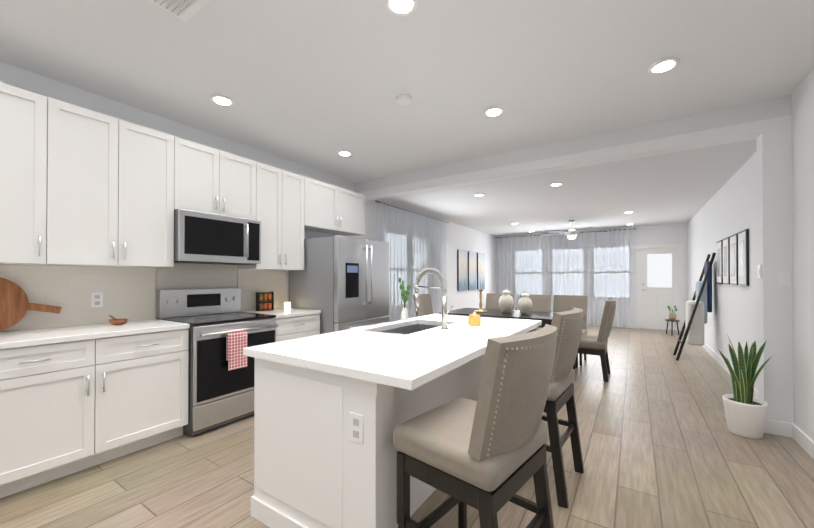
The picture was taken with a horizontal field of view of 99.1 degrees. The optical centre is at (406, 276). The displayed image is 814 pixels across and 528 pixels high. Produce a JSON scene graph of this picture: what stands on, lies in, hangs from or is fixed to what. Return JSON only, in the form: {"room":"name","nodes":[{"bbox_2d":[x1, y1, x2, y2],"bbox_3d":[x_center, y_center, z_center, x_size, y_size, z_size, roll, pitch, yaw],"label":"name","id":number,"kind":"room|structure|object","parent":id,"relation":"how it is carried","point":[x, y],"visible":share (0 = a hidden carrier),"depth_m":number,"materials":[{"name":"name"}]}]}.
{"room":"kitchen","nodes":[
{"label":"kitchen","id":0,"kind":"room"},
{"bbox_2d":[0,61,495,310],"bbox_3d":[-0.773,-0.065,5.535,0.150,2.750,13.000,0,0,33],"label":"wall","id":1,"kind":"structure","parent":0,"point":[459,237],"depth_m":4.09,"materials":[{"name":"paint"}]},
{"bbox_2d":[0,82,63,264],"bbox_3d":[-2.635,-0.638,2.235,0.350,1.110,0.495,0,0,33],"label":"upper cabinet","id":2,"kind":"object","parent":1,"relation":"attached to","point":[31,123],"depth_m":2.24,"materials":[{"name":"white wood"}]},
{"bbox_2d":[91,292,102,307],"bbox_3d":[-2.472,0.191,2.767,0.008,0.118,0.075,0,0,33],"label":"outlet","id":3,"kind":"object","parent":1,"relation":"attached to","point":[96,299],"visible":1,"depth_m":2.76,"materials":[{"name":"white plastic"}]},
{"bbox_2d":[64,102,183,267],"bbox_3d":[-2.323,-0.634,2.711,0.350,1.110,0.875,0,0,33],"label":"upper cabinet","id":4,"kind":"object","parent":1,"relation":"attached to","point":[80,186],"depth_m":2.62,"materials":[{"name":"white wood"}]},
{"bbox_2d":[156,263,236,318],"bbox_3d":[-2.048,0.366,3.432,0.012,1.858,0.758,0,0,33],"label":"backsplash","id":5,"kind":"structure","parent":1,"relation":"attached to","point":[191,276],"depth_m":3.39,"materials":[{"name":"tile"}]},
{"bbox_2d":[184,139,259,220],"bbox_3d":[-1.907,-0.875,3.348,0.350,0.620,0.760,0,0,33],"label":"upper cabinet","id":6,"kind":"object","parent":1,"relation":"attached to","point":[216,181],"depth_m":3.26,"materials":[{"name":"white wood"}]},
{"bbox_2d":[174,209,260,264],"bbox_3d":[-1.844,-0.340,3.304,0.465,0.437,0.756,0,0,33],"label":"microwave","id":7,"kind":"object","parent":6,"relation":"attached to","point":[203,238],"visible":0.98,"depth_m":3.13,"materials":[{"name":"silver metal"}]},
{"bbox_2d":[237,163,311,269],"bbox_3d":[-1.527,-0.626,3.926,0.350,1.110,0.740,0,0,33],"label":"upper cabinet","id":8,"kind":"object","parent":1,"relation":"attached to","point":[285,196],"depth_m":3.84,"materials":[{"name":"white wood"}]},
{"bbox_2d":[312,179,364,236],"bbox_3d":[-1.055,-0.886,4.649,0.350,0.580,1.100,0,0,33],"label":"upper cabinet","id":9,"kind":"object","parent":1,"relation":"attached to","point":[336,210],"depth_m":4.56,"materials":[{"name":"white wood"}]},
{"bbox_2d":[457,250,466,290],"bbox_3d":[1.378,-0.140,8.645,0.035,1.008,0.508,0,0,33],"label":"artwork","id":10,"kind":"object","parent":1,"relation":"attached to","point":[461,270],"depth_m":8.57,"materials":[{"name":"fabric"}]},
{"bbox_2d":[468,251,475,289],"bbox_3d":[1.723,-0.136,9.172,0.035,1.008,0.508,0,0,33],"label":"artwork","id":11,"kind":"object","parent":1,"relation":"attached to","point":[471,255],"depth_m":9.10,"materials":[{"name":"fabric"}]},
{"bbox_2d":[477,253,484,289],"bbox_3d":[2.069,-0.132,9.699,0.035,1.008,0.508,0,0,33],"label":"artwork","id":12,"kind":"object","parent":1,"relation":"attached to","point":[480,256],"depth_m":9.68,"materials":[{"name":"fabric"}]},
{"bbox_2d":[0,325,813,527],"bbox_3d":[1.619,1.349,3.958,5.870,0.100,13.000,0,0,33],"label":"floor","id":13,"kind":"structure","parent":0,"point":[662,446],"depth_m":2.25,"materials":[{"name":"brown wood"}]},
{"bbox_2d":[0,328,188,497],"bbox_3d":[-2.331,0.851,2.443,0.620,0.875,1.194,0,0,33],"label":"base cabinet","id":14,"kind":"object","parent":13,"relation":"on","point":[84,385],"depth_m":2.26,"materials":[{"name":"white painted wood"},{"name":"brushed nickel"}]},
{"bbox_2d":[0,320,189,347],"bbox_3d":[-2.522,0.394,2.141,0.635,0.035,1.912,0,0,33],"label":"countertop","id":15,"kind":"structure","parent":14,"relation":"on","point":[23,337],"depth_m":2.37,"materials":[{"name":"white stone"}]},
{"bbox_2d":[0,277,61,330],"bbox_3d":[-2.692,0.186,2.323,0.077,0.378,0.547,0,0,33],"label":"cutting board","id":16,"kind":"object","parent":15,"relation":"on","point":[15,305],"visible":1,"depth_m":2.35,"materials":[{"name":"brown wood"}]},
{"bbox_2d":[109,315,127,324],"bbox_3d":[-2.263,0.340,2.719,0.116,0.079,0.116,0,0,33],"label":"bowl","id":17,"kind":"object","parent":15,"relation":"on","point":[114,321],"visible":1,"depth_m":2.69,"materials":[{"name":"brown wood"}]},
{"bbox_2d":[157,288,277,435],"bbox_3d":[-1.729,0.709,3.221,0.741,1.170,0.756,0,0,33],"label":"range","id":18,"kind":"object","parent":13,"relation":"on","point":[224,331],"visible":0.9,"depth_m":2.99,"materials":[{"name":"silver metal"}]},
{"bbox_2d":[237,270,320,341],"bbox_3d":[-1.400,0.614,3.834,0.653,1.368,0.617,0,0,33],"label":"base cabinet","id":19,"kind":"object","parent":13,"relation":"on","point":[292,323],"visible":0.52,"depth_m":3.85,"materials":[{"name":"white wood"}]},
{"bbox_2d":[256,291,273,310],"bbox_3d":[-1.603,0.283,3.910,0.060,0.210,0.186,0,0,33],"label":"spice rack","id":20,"kind":"object","parent":19,"relation":"on","point":[261,298],"visible":1,"depth_m":3.89,"materials":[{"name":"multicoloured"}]},
{"bbox_2d":[284,302,290,308],"bbox_3d":[-1.403,0.349,4.068,0.070,0.080,0.070,0,0,33],"label":"candle","id":21,"kind":"object","parent":19,"relation":"on","point":[287,305],"visible":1,"depth_m":4.04,"materials":[{"name":"beige wax"}]},
{"bbox_2d":[289,235,388,333],"bbox_3d":[-0.825,0.427,4.434,0.907,1.750,0.958,0,0,33],"label":"refrigerator","id":22,"kind":"object","parent":13,"relation":"on","point":[340,282],"visible":0.62,"depth_m":4.06,"materials":[{"name":"grey metal"}]},
{"bbox_2d":[251,322,484,527],"bbox_3d":[0.088,0.859,2.502,0.863,0.860,2.084,0,0,33],"label":"kitchen island","id":23,"kind":"object","parent":13,"relation":"on","point":[332,410],"depth_m":1.63,"materials":[{"name":"white wood"}]},
{"bbox_2d":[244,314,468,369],"bbox_3d":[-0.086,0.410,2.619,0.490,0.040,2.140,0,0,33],"label":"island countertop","id":24,"kind":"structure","parent":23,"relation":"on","point":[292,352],"depth_m":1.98,"materials":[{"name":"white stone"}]},
{"bbox_2d":[398,278,410,320],"bbox_3d":[-0.017,0.203,3.074,0.127,0.379,0.087,0,0,33],"label":"vase","id":25,"kind":"object","parent":24,"relation":"on","point":[404,315],"visible":1,"depth_m":3.05,"materials":[{"name":"white ceramic"}]},
{"bbox_2d":[414,268,452,328],"bbox_3d":[0.199,0.163,2.659,0.290,0.452,0.132,0,0,33],"label":"faucet","id":26,"kind":"object","parent":24,"relation":"on","point":[436,272],"visible":1,"depth_m":2.59,"materials":[{"name":"silver metal"}]},
{"bbox_2d":[304,318,541,389],"bbox_3d":[0.361,0.408,2.326,0.580,0.040,2.140,0,0,33],"label":"island countertop","id":27,"kind":"structure","parent":23,"relation":"on","point":[409,361],"depth_m":1.72,"materials":[{"name":"white stone"}]},
{"bbox_2d":[468,312,480,325],"bbox_3d":[0.538,0.337,2.761,0.096,0.106,0.096,0,0,33],"label":"jar","id":28,"kind":"object","parent":27,"relation":"on","point":[474,318],"visible":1,"depth_m":2.73,"materials":[{"name":"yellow glass"}]},
{"bbox_2d":[413,294,432,316],"bbox_3d":[0.424,0.811,5.797,0.562,1.003,0.500,0,0,33],"label":"dining chair","id":29,"kind":"object","parent":13,"relation":"on","point":[425,306],"visible":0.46,"depth_m":5.95,"materials":[{"name":"beige fabric"}]},
{"bbox_2d":[393,324,557,527],"bbox_3d":[0.297,0.741,1.404,0.542,1.083,0.500,0,-1,42],"label":"counter stool","id":30,"kind":"object","parent":13,"relation":"on","point":[484,454],"visible":1,"depth_m":1.21,"materials":[{"name":"beige fabric"}]},
{"bbox_2d":[485,293,513,309],"bbox_3d":[1.539,0.812,5.965,0.500,1.003,0.562,0,0,33],"label":"dining chair","id":31,"kind":"object","parent":13,"relation":"on","point":[492,300],"visible":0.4,"depth_m":6.18,"materials":[{"name":"beige fabric"}]},
{"bbox_2d":[439,308,585,367],"bbox_3d":[1.539,0.927,5.125,1.880,0.760,1.000,0,0,33],"label":"dining table","id":32,"kind":"object","parent":13,"relation":"on","point":[545,317],"visible":0.29,"depth_m":4.93,"materials":[{"name":"brown wood"}]},
{"bbox_2d":[474,277,486,311],"bbox_3d":[1.138,0.277,5.357,0.200,0.540,0.200,0,0,33],"label":"candle","id":33,"kind":"object","parent":32,"relation":"on","point":[480,290],"visible":1,"depth_m":5.34,"materials":[{"name":"gold metal"}]},
{"bbox_2d":[499,288,513,312],"bbox_3d":[1.483,0.360,5.190,0.220,0.373,0.220,0,0,33],"label":"jar","id":34,"kind":"object","parent":32,"relation":"on","point":[506,302],"visible":1,"depth_m":5.12,"materials":[{"name":"beige ceramic"}]},
{"bbox_2d":[518,291,532,314],"bbox_3d":[1.690,0.376,4.958,0.200,0.337,0.200,0,0,33],"label":"jar","id":35,"kind":"object","parent":32,"relation":"on","point":[525,303],"visible":1,"depth_m":4.90,"materials":[{"name":"beige ceramic"}]},
{"bbox_2d":[520,294,550,332],"bbox_3d":[2.041,0.810,5.636,0.500,1.003,0.562,0,0,33],"label":"dining chair","id":36,"kind":"object","parent":13,"relation":"on","point":[542,303],"visible":0.27,"depth_m":5.74,"materials":[{"name":"beige fabric"}]},
{"bbox_2d":[541,307,583,507],"bbox_3d":[0.833,0.747,2.240,0.542,1.083,0.500,0,0,37],"label":"counter stool","id":37,"kind":"object","parent":13,"relation":"on","point":[568,325],"visible":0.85,"depth_m":1.98,"materials":[{"name":"beige fabric"}]},
{"bbox_2d":[553,295,587,365],"bbox_3d":[2.499,0.808,5.384,0.500,1.003,0.562,0,0,35],"label":"dining chair","id":38,"kind":"object","parent":13,"relation":"on","point":[562,303],"visible":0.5,"depth_m":5.52,"materials":[{"name":"beige fabric"}]},
{"bbox_2d":[573,299,615,381],"bbox_3d":[2.418,0.802,4.551,0.562,1.003,0.500,0,0,33],"label":"dining chair","id":39,"kind":"object","parent":13,"relation":"on","point":[592,345],"visible":0.85,"depth_m":4.30,"materials":[{"name":"beige fabric"}]},
{"bbox_2d":[665,319,679,335],"bbox_3d":[5.970,1.155,7.798,0.262,0.340,0.271,0,0,33],"label":"plant stand","id":40,"kind":"object","parent":13,"relation":"on","point":[672,321],"visible":0.9,"depth_m":7.73,"materials":[{"name":"brown wood"}]},
{"bbox_2d":[667,305,676,319],"bbox_3d":[5.972,0.818,7.806,0.182,0.331,0.182,0,0,33],"label":"potted plant","id":41,"kind":"object","parent":40,"relation":"on","point":[672,316],"visible":1,"depth_m":7.77,"materials":[{"name":"wicker"}]},
{"bbox_2d":[673,253,715,360],"bbox_3d":[4.542,0.473,5.493,0.521,1.660,0.757,0,0,33],"label":"blanket ladder","id":42,"kind":"object","parent":13,"relation":"on","point":[696,316],"visible":1,"depth_m":5.34,"materials":[{"name":"brown wood"}]},
{"bbox_2d":[718,335,772,438],"bbox_3d":[2.769,0.884,2.853,0.302,0.812,0.275,0,0,33],"label":"snake plant","id":43,"kind":"object","parent":13,"relation":"on","point":[745,413],"visible":1,"depth_m":2.83,"materials":[{"name":"green plant"}]},
{"bbox_2d":[0,0,813,182],"bbox_3d":[-0.107,-1.530,1.205,5.720,0.120,6.170,0,0,33],"label":"ceiling","id":44,"kind":"structure","parent":0,"point":[317,84],"depth_m":2.41,"materials":[{"name":"paint"}]},
{"bbox_2d":[148,0,210,21],"bbox_3d":[-1.224,-1.455,1.763,0.320,0.020,0.320,0,0,33],"label":"ceiling vent","id":45,"kind":"object","parent":44,"relation":"in","point":[184,10],"visible":1,"depth_m":1.87,"materials":[{"name":"white metal"}]},
{"bbox_2d":[210,95,233,105],"bbox_3d":[-1.526,-1.451,2.870,0.176,0.014,0.176,0,0,33],"label":"recessed light","id":46,"kind":"object","parent":44,"relation":"in","point":[222,100],"visible":1,"depth_m":2.85,"materials":[{"name":"white plastic"}]},
{"bbox_2d":[337,150,351,155],"bbox_3d":[-0.732,-1.443,4.083,0.176,0.014,0.176,0,0,33],"label":"recessed light","id":47,"kind":"object","parent":44,"relation":"in","point":[344,153],"visible":1,"depth_m":4.06,"materials":[{"name":"white"}]},
{"bbox_2d":[385,0,417,15],"bbox_3d":[-0.029,-1.458,1.853,0.176,0.014,0.176,0,0,33],"label":"recessed light","id":48,"kind":"object","parent":44,"relation":"in","point":[401,7],"visible":1,"depth_m":1.87,"materials":[{"name":"white"}]},
{"bbox_2d":[396,94,411,104],"bbox_3d":[-0.026,-1.442,2.843,0.130,0.031,0.130,0,0,33],"label":"smoke detector","id":49,"kind":"object","parent":44,"relation":"attached to","point":[403,99],"visible":1,"depth_m":2.81,"materials":[{"name":"white plastic"}]},
{"bbox_2d":[483,107,503,116],"bbox_3d":[0.766,-1.450,3.066,0.176,0.014,0.176,0,0,33],"label":"recessed light","id":50,"kind":"object","parent":44,"relation":"in","point":[493,111],"visible":1,"depth_m":3.05,"materials":[{"name":"white plastic"}]},
{"bbox_2d":[648,57,679,73],"bbox_3d":[1.778,-1.454,2.403,0.176,0.014,0.176,0,0,33],"label":"recessed light","id":51,"kind":"object","parent":44,"relation":"in","point":[663,65],"visible":1,"depth_m":2.39,"materials":[{"name":"white plastic"}]},
{"bbox_2d":[355,95,791,235],"bbox_3d":[2.933,-1.412,6.804,4.670,0.280,6.530,0,0,33],"label":"ceiling","id":52,"kind":"structure","parent":0,"point":[680,187],"depth_m":4.96,"materials":[{"name":"paint"}]},
{"bbox_2d":[375,200,448,321],"bbox_3d":[0.212,0.032,6.682,0.070,2.530,2.620,0,0,33],"label":"curtain","id":53,"kind":"object","parent":52,"relation":"hanging from","point":[416,241],"visible":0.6,"depth_m":6.51,"materials":[{"name":"white fabric"}]},
{"bbox_2d":[473,193,484,196],"bbox_3d":[1.135,-1.274,5.453,0.176,0.014,0.176,0,0,33],"label":"recessed light","id":54,"kind":"object","parent":52,"relation":"in","point":[479,194],"visible":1,"depth_m":5.42,"materials":[{"name":"white"}]},
{"bbox_2d":[550,182,562,185],"bbox_3d":[2.080,-1.278,4.834,0.176,0.014,0.176,0,0,33],"label":"recessed light","id":55,"kind":"object","parent":52,"relation":"in","point":[556,184],"visible":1,"depth_m":4.81,"materials":[{"name":"white"}]},
{"bbox_2d":[497,228,636,327],"bbox_3d":[4.234,0.052,9.702,3.660,2.530,0.070,0,0,33],"label":"curtain","id":56,"kind":"object","parent":52,"relation":"hanging from","point":[596,268],"visible":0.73,"depth_m":9.45,"materials":[{"name":"white fabric"}]},
{"bbox_2d":[358,115,791,200],"bbox_3d":[1.188,-1.237,4.139,4.670,0.105,0.160,0,0,33],"label":"ceiling beam","id":57,"kind":"structure","parent":52,"relation":"attached to","point":[723,135],"depth_m":3.54,"materials":[{"name":"paint"}]},
{"bbox_2d":[542,220,607,238],"bbox_3d":[3.781,-1.049,7.936,1.429,0.429,1.366,0,0,33],"label":"ceiling fan","id":58,"kind":"object","parent":52,"relation":"hanging from","point":[571,233],"visible":1,"depth_m":7.83,"materials":[{"name":"silver metal"}]},
{"bbox_2d":[496,223,687,323],"bbox_3d":[4.826,-0.038,9.548,4.820,2.750,0.150,0,0,33],"label":"wall","id":59,"kind":"structure","parent":0,"point":[662,234],"depth_m":8.59,"materials":[{"name":"paint"}]},
{"bbox_2d":[640,247,679,330],"bbox_3d":[6.252,0.310,8.583,0.796,2.016,0.088,0,0,33],"label":"entry door","id":60,"kind":"structure","parent":59,"relation":"in","point":[659,280],"depth_m":8.58,"materials":[{"name":"white painted wood"},{"name":"glass"},{"name":"brushed nickel"}]},
{"bbox_2d":[636,243,684,331],"bbox_3d":[6.261,0.275,8.597,0.960,2.110,0.166,0,0,33],"label":"door frame","id":61,"kind":"structure","parent":59,"relation":"attached to","point":[682,290],"depth_m":8.46,"materials":[{"name":"white wood"}]},
{"bbox_2d":[687,69,813,440],"bbox_3d":[3.147,-0.083,2.878,0.320,2.750,12.850,0,0,33],"label":"wall","id":62,"kind":"structure","parent":0,"point":[764,194],"depth_m":2.84,"materials":[{"name":"paint"}]},
{"bbox_2d":[716,240,720,283],"bbox_3d":[4.575,-0.199,5.069,0.026,0.630,0.360,0,0,33],"label":"picture frame","id":63,"kind":"object","parent":62,"relation":"attached to","point":[718,244],"depth_m":5.08,"materials":[{"name":"black"}]},
{"bbox_2d":[721,237,727,284],"bbox_3d":[4.339,-0.201,4.710,0.026,0.630,0.360,0,0,33],"label":"picture frame","id":64,"kind":"object","parent":62,"relation":"attached to","point":[724,243],"depth_m":4.75,"materials":[{"name":"black"}]},
{"bbox_2d":[728,234,735,284],"bbox_3d":[4.103,-0.203,4.350,0.026,0.630,0.360,0,0,33],"label":"picture frame","id":65,"kind":"object","parent":62,"relation":"attached to","point":[732,259],"depth_m":4.38,"materials":[{"name":"black"}]},
{"bbox_2d":[736,229,748,285],"bbox_3d":[3.868,-0.206,3.990,0.026,0.630,0.360,0,0,33],"label":"picture frame","id":66,"kind":"object","parent":62,"relation":"attached to","point":[742,237],"depth_m":3.96,"materials":[{"name":"black"}]},
{"bbox_2d":[702,342,788,431],"bbox_3d":[4.922,1.255,5.579,0.020,0.110,6.370,0,0,33],"label":"baseboard","id":67,"kind":"structure","parent":62,"relation":"attached to","point":[784,426],"depth_m":4.79,"materials":[{"name":"white"}]},
{"bbox_2d":[758,265,760,278],"bbox_3d":[2.995,-0.038,2.948,0.010,0.118,0.075,0,0,33],"label":"switch plate","id":68,"kind":"object","parent":62,"relation":"attached to","point":[759,266],"depth_m":2.94,"materials":[{"name":"white plastic"}]},
{"bbox_2d":[777,271,790,285],"bbox_3d":[3.053,0.021,2.806,0.075,0.118,0.010,0,0,33],"label":"switch plate","id":69,"kind":"object","parent":62,"relation":"attached to","point":[783,278],"depth_m":2.80,"materials":[{"name":"white plastic"}]},
{"bbox_2d":[789,423,813,458],"bbox_3d":[1.401,1.219,0.199,0.014,0.110,6.170,0,0,33],"label":"baseboard","id":70,"kind":"structure","parent":62,"relation":"attached to","point":[803,440],"depth_m":2.61,"materials":[{"name":"white wood"}]}
]}

